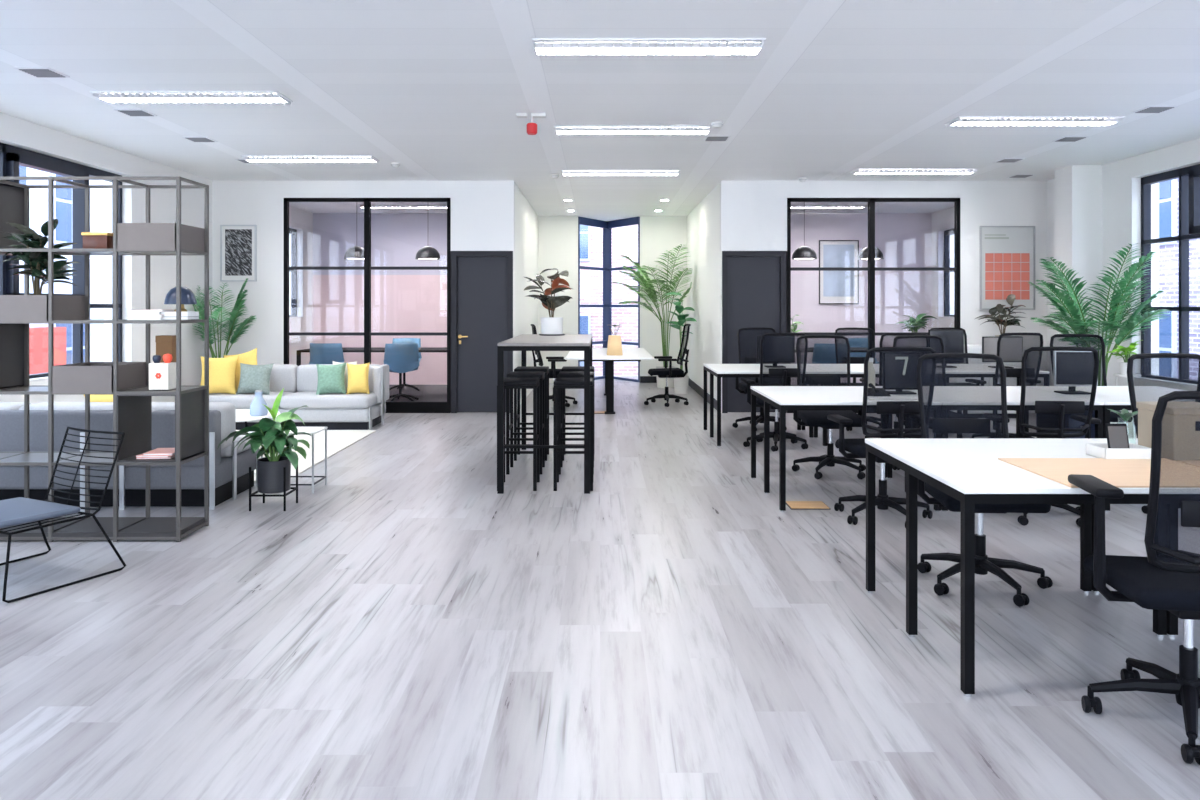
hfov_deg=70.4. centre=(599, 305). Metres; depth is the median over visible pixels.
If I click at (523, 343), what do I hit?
bar table
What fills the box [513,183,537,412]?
wall
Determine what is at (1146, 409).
storage box
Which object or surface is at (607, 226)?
window
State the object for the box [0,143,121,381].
window
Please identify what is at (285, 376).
cushion
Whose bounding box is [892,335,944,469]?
office chair
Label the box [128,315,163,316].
book
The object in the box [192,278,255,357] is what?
potted palm
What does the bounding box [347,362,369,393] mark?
pillow
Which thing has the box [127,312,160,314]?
book
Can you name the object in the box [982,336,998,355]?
monitor
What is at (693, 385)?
baseboard
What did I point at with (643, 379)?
baseboard
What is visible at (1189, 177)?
window
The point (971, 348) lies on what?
base cabinet
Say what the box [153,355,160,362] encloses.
egg cup
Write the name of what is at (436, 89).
ceiling
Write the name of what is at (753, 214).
wall
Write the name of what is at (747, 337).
office chair
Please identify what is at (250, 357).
pillow
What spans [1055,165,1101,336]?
column
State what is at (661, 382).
pot
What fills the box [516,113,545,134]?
fire alarm
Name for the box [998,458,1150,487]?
wood board
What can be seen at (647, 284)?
potted palm
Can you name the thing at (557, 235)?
wall
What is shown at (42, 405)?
cushion
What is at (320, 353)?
shell chair
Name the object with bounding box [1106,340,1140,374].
potted plant
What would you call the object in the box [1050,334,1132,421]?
office chair
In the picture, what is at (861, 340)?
office chair
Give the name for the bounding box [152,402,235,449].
cushion
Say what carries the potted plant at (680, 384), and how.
on the floor
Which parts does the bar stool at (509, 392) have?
leg, leg, foot rail, seat, leg, leg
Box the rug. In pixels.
[236,430,375,481]
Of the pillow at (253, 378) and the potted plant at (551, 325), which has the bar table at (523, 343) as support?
the potted plant at (551, 325)
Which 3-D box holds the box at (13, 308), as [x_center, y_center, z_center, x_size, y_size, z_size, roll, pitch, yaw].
[-3.455,0.018,5.229,0.364,0.165,0.386,0,0,0]
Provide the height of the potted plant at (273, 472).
0.825 m
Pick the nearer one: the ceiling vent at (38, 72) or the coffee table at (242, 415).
the ceiling vent at (38, 72)
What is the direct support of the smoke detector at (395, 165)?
attached to the ceiling
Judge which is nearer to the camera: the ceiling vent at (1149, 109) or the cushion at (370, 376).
the ceiling vent at (1149, 109)
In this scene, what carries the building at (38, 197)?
on the floor
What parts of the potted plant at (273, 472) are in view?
stem, pot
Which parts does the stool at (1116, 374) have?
seat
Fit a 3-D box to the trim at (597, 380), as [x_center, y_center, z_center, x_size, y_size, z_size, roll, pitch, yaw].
[0.165,1.409,16.100,1.330,0.022,1.200,0,0,0]
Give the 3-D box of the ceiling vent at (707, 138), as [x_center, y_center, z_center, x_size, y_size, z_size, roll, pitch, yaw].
[1.140,-1.635,8.300,0.240,0.010,0.240,0,0,0]
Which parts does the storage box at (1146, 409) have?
lid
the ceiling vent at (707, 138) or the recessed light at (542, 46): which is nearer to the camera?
the recessed light at (542, 46)
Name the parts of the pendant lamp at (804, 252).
lamp shade, cord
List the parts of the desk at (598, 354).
leg, leg, frame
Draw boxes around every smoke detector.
[391,163,399,167]
[551,174,559,177]
[711,121,723,127]
[798,177,806,181]
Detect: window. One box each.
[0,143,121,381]
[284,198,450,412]
[289,228,301,317]
[578,217,639,381]
[786,198,959,412]
[939,229,953,317]
[1141,164,1199,353]
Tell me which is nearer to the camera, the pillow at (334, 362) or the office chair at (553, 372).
the pillow at (334, 362)
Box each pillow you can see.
[84,395,112,401]
[200,355,238,393]
[224,348,256,391]
[236,363,273,394]
[316,363,345,394]
[332,361,356,391]
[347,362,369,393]
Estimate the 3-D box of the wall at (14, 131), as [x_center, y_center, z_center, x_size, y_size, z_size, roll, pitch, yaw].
[-5.220,-0.120,7.400,0.300,3.040,19.200,0,0,0]
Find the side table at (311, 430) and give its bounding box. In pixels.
[261,427,327,493]
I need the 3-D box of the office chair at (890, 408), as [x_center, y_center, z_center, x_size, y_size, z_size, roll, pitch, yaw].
[1.871,0.827,5.598,0.656,1.145,0.635,0,0,-4]
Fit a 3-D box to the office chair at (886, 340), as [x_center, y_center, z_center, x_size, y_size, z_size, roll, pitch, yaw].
[2.950,0.827,8.460,0.656,1.145,0.678,0,0,4]
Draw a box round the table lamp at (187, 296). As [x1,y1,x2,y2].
[164,286,196,311]
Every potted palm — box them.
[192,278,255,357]
[613,244,691,387]
[1027,243,1171,423]
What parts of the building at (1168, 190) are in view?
pane, pane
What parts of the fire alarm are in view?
plate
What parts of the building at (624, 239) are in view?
pane, pane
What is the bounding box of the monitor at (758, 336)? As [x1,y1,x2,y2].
[757,335,761,362]
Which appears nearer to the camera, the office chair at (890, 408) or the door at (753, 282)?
the office chair at (890, 408)
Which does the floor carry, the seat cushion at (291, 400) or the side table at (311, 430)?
the side table at (311, 430)
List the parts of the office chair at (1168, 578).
armrest, seat, backrest frame, backrest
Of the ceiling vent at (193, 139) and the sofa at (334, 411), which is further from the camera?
the sofa at (334, 411)
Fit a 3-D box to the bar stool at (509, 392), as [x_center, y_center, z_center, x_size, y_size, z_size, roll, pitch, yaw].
[-0.630,0.985,7.230,0.300,0.830,0.340,0,0,0]
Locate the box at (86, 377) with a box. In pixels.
[51,362,145,393]
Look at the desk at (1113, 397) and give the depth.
5.91 m
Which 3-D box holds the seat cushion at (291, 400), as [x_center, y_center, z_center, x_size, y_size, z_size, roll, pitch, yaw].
[-3.105,1.087,9.825,1.002,0.145,0.590,0,0,0]
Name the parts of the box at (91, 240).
lid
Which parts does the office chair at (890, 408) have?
armrest, seat, backrest frame, backrest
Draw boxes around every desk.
[565,348,653,413]
[703,364,826,446]
[750,386,940,511]
[801,364,863,442]
[865,438,1166,696]
[886,386,1103,511]
[1023,386,1131,511]
[1090,438,1177,636]
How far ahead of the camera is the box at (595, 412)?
11.08 m
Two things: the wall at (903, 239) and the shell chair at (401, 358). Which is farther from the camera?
the wall at (903, 239)
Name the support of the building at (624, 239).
on the floor
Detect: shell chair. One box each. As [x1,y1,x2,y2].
[309,343,344,363]
[384,343,419,400]
[389,338,421,390]
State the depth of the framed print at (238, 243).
11.10 m
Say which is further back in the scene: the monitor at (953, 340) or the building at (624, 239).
the building at (624, 239)
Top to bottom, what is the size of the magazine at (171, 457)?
0.010 m
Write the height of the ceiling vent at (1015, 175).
0.010 m
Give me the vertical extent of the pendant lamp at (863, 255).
0.930 m
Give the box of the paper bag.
[607,324,622,354]
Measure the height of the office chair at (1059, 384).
1.145 m
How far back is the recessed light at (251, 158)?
9.34 m
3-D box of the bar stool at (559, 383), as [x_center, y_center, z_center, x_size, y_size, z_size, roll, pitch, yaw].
[-0.202,0.985,6.600,0.300,0.830,0.340,0,0,0]
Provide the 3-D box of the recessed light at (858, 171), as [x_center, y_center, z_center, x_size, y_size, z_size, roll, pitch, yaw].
[3.800,-1.623,10.300,1.430,0.034,0.320,0,0,0]
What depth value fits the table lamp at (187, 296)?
5.19 m
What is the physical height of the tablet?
0.135 m
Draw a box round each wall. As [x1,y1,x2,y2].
[0,112,312,403]
[212,181,1046,364]
[313,213,446,384]
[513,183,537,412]
[538,216,686,382]
[687,182,721,412]
[791,213,930,382]
[931,138,1199,433]
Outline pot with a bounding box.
[656,366,675,387]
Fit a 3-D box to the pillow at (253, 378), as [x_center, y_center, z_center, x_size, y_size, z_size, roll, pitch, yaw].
[-3.980,0.842,9.800,0.406,0.367,0.192,0,0,4]
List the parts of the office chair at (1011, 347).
backrest frame, backrest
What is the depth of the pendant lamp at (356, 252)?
12.76 m
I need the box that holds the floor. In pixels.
[0,376,1199,799]
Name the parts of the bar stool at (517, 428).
leg, leg, foot rail, seat, leg, leg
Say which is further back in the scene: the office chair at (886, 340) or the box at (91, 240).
the office chair at (886, 340)
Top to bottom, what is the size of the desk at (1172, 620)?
0.750 m
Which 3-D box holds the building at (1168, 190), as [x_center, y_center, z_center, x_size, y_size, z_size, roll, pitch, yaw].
[12.375,-0.100,12.500,4.250,10.000,23.000,0,0,0]
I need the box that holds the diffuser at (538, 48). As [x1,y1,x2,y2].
[538,48,756,49]
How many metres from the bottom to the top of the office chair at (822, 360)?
1.145 m
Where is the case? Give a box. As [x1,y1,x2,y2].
[1036,410,1094,437]
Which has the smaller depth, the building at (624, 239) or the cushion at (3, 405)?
the cushion at (3, 405)
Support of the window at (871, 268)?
in the wall at (753, 214)
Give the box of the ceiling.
[0,0,1199,220]
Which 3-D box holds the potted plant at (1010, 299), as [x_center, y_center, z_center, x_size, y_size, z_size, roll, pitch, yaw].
[5.075,0.174,10.768,0.598,0.652,0.585,0,0,0]
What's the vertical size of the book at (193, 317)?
0.020 m
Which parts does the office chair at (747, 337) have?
armrest, seat, backrest frame, backrest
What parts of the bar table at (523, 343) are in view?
leg, leg, foot rail, frame, foot rail, leg, leg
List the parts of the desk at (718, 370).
leg, leg, leg, frame, leg, leg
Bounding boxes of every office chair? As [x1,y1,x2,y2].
[531,324,577,406]
[644,324,690,406]
[732,327,786,430]
[741,333,807,451]
[792,335,865,478]
[827,347,934,527]
[835,327,874,430]
[860,333,926,437]
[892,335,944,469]
[916,353,1052,606]
[930,327,967,352]
[997,333,1042,437]
[1008,347,1100,526]
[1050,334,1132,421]
[1068,391,1199,764]
[1127,353,1199,437]
[1141,504,1147,513]
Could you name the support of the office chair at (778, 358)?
on the floor
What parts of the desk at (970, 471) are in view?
leg, leg, leg, frame, leg, leg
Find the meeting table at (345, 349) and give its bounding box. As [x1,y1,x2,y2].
[296,347,446,365]
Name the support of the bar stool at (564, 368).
on the floor
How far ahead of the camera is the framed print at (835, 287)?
14.98 m
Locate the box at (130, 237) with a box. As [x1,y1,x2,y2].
[116,223,203,251]
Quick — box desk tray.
[1086,443,1150,458]
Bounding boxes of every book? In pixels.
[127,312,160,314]
[127,317,162,319]
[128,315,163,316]
[131,310,173,311]
[161,312,198,316]
[162,316,198,319]
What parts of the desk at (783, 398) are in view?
leg, leg, leg, frame, leg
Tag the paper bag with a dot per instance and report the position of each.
(614, 347)
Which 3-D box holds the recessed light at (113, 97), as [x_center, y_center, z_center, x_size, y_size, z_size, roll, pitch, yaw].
[-3.170,-1.623,6.640,1.430,0.034,0.320,0,0,0]
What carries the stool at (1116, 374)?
on the floor
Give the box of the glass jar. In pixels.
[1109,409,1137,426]
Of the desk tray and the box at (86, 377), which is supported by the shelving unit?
the box at (86, 377)
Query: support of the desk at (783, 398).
on the floor
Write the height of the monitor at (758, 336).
0.340 m
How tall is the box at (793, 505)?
0.012 m
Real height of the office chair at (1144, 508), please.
1.145 m
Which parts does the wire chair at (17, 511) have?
frame, backrest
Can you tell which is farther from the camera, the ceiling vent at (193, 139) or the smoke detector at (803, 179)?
the smoke detector at (803, 179)
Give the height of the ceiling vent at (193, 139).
0.010 m
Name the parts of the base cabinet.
door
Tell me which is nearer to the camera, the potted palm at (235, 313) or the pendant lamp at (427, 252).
the potted palm at (235, 313)
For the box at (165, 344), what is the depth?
5.26 m
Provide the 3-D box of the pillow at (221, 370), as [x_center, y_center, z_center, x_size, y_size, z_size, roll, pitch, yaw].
[-4.400,0.800,9.800,0.428,0.456,0.204,0,0,-6]
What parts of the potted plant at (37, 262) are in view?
stem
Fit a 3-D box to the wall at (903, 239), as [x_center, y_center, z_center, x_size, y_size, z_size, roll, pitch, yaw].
[3.783,-0.120,15.075,4.135,3.040,0.150,0,0,0]
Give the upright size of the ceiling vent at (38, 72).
0.010 m
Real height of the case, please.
0.422 m
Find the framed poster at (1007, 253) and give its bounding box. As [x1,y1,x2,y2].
[980,226,1034,309]
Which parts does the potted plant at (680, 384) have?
pot, stem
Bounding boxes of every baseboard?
[640,376,656,382]
[688,378,716,409]
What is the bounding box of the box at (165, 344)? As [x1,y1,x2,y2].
[155,335,175,361]
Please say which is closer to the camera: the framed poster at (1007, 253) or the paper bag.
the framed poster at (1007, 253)
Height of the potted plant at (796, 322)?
0.523 m
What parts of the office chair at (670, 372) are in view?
seat, armrest, backrest, backrest frame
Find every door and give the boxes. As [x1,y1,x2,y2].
[451,251,512,412]
[722,251,785,412]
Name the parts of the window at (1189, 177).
sash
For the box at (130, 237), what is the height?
0.165 m
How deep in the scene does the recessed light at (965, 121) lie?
7.42 m
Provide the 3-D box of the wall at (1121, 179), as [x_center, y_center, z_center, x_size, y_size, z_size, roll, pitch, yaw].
[6.000,-0.120,7.400,0.300,3.040,19.200,0,0,0]
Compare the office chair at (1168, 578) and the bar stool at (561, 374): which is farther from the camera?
the bar stool at (561, 374)
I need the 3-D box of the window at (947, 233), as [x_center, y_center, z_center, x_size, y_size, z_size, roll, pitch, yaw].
[6.003,-0.549,14.250,0.295,1.501,0.900,0,0,0]
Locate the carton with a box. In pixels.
[149,362,175,389]
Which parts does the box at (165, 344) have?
lid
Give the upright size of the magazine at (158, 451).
0.012 m
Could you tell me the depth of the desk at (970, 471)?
3.59 m
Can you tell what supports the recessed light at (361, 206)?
in the ceiling
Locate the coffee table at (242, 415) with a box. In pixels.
[235,409,280,426]
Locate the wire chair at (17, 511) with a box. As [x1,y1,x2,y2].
[0,427,125,602]
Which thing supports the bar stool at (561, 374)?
on the floor
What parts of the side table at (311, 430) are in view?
leg, leg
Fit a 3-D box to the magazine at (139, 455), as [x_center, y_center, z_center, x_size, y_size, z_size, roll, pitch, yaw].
[-2.676,0.901,5.200,0.200,0.010,0.220,0,0,4]
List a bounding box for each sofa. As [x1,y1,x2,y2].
[0,402,259,509]
[209,364,388,429]
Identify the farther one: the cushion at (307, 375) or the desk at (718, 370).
the cushion at (307, 375)
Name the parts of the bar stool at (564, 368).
leg, leg, foot rail, seat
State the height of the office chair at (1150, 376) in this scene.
1.145 m
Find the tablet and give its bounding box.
[1105,424,1128,447]
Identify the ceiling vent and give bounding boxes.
[13,67,69,77]
[114,109,156,115]
[182,137,217,141]
[235,159,264,162]
[703,136,730,140]
[995,158,1024,161]
[1007,174,1034,177]
[1052,136,1089,141]
[1131,106,1178,112]
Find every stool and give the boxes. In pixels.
[504,378,539,490]
[506,372,544,474]
[514,366,548,460]
[553,378,592,490]
[558,372,593,474]
[561,366,593,460]
[1113,373,1134,437]
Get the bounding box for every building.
[19,165,103,373]
[580,225,637,375]
[1159,178,1199,354]
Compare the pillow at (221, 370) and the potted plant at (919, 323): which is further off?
the potted plant at (919, 323)
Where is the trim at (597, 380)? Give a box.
[594,378,639,382]
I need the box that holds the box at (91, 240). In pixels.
[81,232,112,248]
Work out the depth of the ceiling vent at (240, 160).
9.60 m
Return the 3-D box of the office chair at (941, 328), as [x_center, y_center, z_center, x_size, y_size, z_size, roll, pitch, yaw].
[4.115,0.827,9.750,0.663,1.145,0.658,0,0,-5]
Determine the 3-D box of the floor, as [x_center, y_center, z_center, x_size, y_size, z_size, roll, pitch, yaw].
[0.390,1.444,7.350,11.520,0.112,19.500,0,0,0]
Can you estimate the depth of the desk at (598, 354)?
11.04 m
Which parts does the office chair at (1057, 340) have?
backrest, backrest frame, seat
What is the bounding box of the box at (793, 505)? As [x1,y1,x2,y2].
[786,501,830,509]
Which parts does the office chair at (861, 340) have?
backrest, backrest frame, seat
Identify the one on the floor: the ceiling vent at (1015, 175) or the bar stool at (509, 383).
the bar stool at (509, 383)
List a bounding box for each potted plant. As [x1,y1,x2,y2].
[0,219,79,294]
[217,388,310,510]
[524,268,572,335]
[665,292,696,393]
[791,315,802,331]
[896,313,936,331]
[975,294,1025,335]
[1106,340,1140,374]
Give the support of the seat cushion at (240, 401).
on the sofa at (334, 411)
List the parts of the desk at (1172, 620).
leg, leg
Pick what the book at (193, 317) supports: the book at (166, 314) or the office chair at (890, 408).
the book at (166, 314)
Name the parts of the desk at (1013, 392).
leg, leg, frame, leg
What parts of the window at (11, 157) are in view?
sill, sash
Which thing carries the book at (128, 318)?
on the shelving unit
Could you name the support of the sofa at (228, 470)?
on the floor
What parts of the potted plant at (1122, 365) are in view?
pot, stem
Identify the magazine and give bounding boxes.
[136,453,174,457]
[136,456,174,458]
[143,448,174,455]
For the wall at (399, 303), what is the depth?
15.00 m
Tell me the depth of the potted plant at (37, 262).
5.17 m
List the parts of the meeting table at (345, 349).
leg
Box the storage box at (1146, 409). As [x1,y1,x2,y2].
[1136,401,1157,447]
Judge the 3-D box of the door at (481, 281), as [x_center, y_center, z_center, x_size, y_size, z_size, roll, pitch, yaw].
[-1.542,0.340,11.175,0.806,2.120,0.171,0,0,0]
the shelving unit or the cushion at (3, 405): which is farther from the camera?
the cushion at (3, 405)
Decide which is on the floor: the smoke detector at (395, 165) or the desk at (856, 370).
the desk at (856, 370)
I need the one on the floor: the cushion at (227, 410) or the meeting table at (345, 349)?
the meeting table at (345, 349)
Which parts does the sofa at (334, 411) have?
leg, armrest, leg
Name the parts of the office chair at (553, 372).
backrest, backrest frame, armrest, seat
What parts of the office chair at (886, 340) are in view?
backrest, backrest frame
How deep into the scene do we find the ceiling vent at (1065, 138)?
8.29 m
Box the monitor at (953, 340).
[928,330,963,352]
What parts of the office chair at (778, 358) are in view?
armrest, seat, backrest, backrest frame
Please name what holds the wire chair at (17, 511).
on the floor
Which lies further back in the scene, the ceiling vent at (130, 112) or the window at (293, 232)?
the window at (293, 232)
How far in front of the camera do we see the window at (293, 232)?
14.45 m
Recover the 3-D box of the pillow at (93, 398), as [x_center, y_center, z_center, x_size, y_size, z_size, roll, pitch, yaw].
[-3.660,0.810,6.400,0.416,0.369,0.190,0,0,0]
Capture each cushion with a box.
[0,402,30,409]
[19,402,112,409]
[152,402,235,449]
[209,392,293,408]
[261,364,297,392]
[280,392,377,408]
[297,364,332,391]
[357,364,379,391]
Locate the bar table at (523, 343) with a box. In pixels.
[497,334,591,493]
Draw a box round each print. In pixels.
[220,225,256,281]
[819,240,858,303]
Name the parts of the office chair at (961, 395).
armrest, backrest, backrest frame, seat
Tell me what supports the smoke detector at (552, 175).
attached to the ceiling
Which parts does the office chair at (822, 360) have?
armrest, backrest, backrest frame, seat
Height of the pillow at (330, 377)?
0.376 m
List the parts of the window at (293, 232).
frame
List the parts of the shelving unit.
post, panel, post, post, panel, post, post, panel, post, post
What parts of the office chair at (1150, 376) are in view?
backrest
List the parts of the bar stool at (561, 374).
leg, leg, foot rail, seat, leg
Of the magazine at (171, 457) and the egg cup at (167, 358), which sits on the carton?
the egg cup at (167, 358)
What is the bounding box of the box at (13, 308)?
[0,295,84,322]
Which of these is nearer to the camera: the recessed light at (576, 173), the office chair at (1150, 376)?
the office chair at (1150, 376)
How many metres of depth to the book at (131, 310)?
5.15 m
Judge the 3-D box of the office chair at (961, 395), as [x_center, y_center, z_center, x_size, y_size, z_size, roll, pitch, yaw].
[1.914,0.827,4.274,0.663,1.145,0.671,0,0,4]
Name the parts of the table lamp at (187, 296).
lamp shade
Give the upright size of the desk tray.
0.050 m
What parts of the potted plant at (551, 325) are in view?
stem, pot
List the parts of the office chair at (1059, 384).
backrest, backrest frame, armrest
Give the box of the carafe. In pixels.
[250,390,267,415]
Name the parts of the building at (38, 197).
pane, pane, pane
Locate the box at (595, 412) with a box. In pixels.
[594,411,604,413]
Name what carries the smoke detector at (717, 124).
attached to the ceiling
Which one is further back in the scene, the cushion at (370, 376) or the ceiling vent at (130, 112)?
the cushion at (370, 376)
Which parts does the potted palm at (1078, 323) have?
stem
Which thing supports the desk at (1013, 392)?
on the floor
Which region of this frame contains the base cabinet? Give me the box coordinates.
[967,344,1015,417]
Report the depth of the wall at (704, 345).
12.77 m
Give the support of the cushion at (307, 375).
on the sofa at (334, 411)
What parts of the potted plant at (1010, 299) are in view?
stem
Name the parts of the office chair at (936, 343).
backrest, backrest frame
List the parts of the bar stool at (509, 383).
leg, foot rail, seat, frame, leg, leg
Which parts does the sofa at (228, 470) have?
leg, backrest, leg, leg, leg, leg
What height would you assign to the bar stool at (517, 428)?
0.830 m
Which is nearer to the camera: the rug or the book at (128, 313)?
the book at (128, 313)
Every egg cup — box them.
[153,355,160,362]
[163,353,172,362]
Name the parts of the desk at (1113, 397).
leg, frame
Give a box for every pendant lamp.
[344,246,363,259]
[415,246,440,259]
[792,202,816,259]
[858,247,883,259]
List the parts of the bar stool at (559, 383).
leg, leg, frame, foot rail, seat, leg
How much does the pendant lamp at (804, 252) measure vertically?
0.930 m
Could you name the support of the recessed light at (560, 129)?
in the ceiling
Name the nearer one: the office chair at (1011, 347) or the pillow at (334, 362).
the office chair at (1011, 347)
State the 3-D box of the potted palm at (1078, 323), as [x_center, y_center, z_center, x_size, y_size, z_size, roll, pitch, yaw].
[5.189,0.387,8.995,1.172,2.027,1.390,0,0,0]
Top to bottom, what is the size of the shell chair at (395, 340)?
0.851 m
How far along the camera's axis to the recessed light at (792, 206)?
13.82 m
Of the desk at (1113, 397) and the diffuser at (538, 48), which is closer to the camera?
the diffuser at (538, 48)
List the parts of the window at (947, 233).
frame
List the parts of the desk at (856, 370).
leg, frame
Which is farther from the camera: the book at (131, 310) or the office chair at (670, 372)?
the office chair at (670, 372)
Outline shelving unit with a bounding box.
[0,176,208,541]
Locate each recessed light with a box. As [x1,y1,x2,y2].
[90,91,292,104]
[241,155,379,162]
[358,205,446,208]
[532,38,765,57]
[554,125,711,135]
[561,170,679,176]
[791,205,865,208]
[851,169,977,174]
[945,116,1124,127]

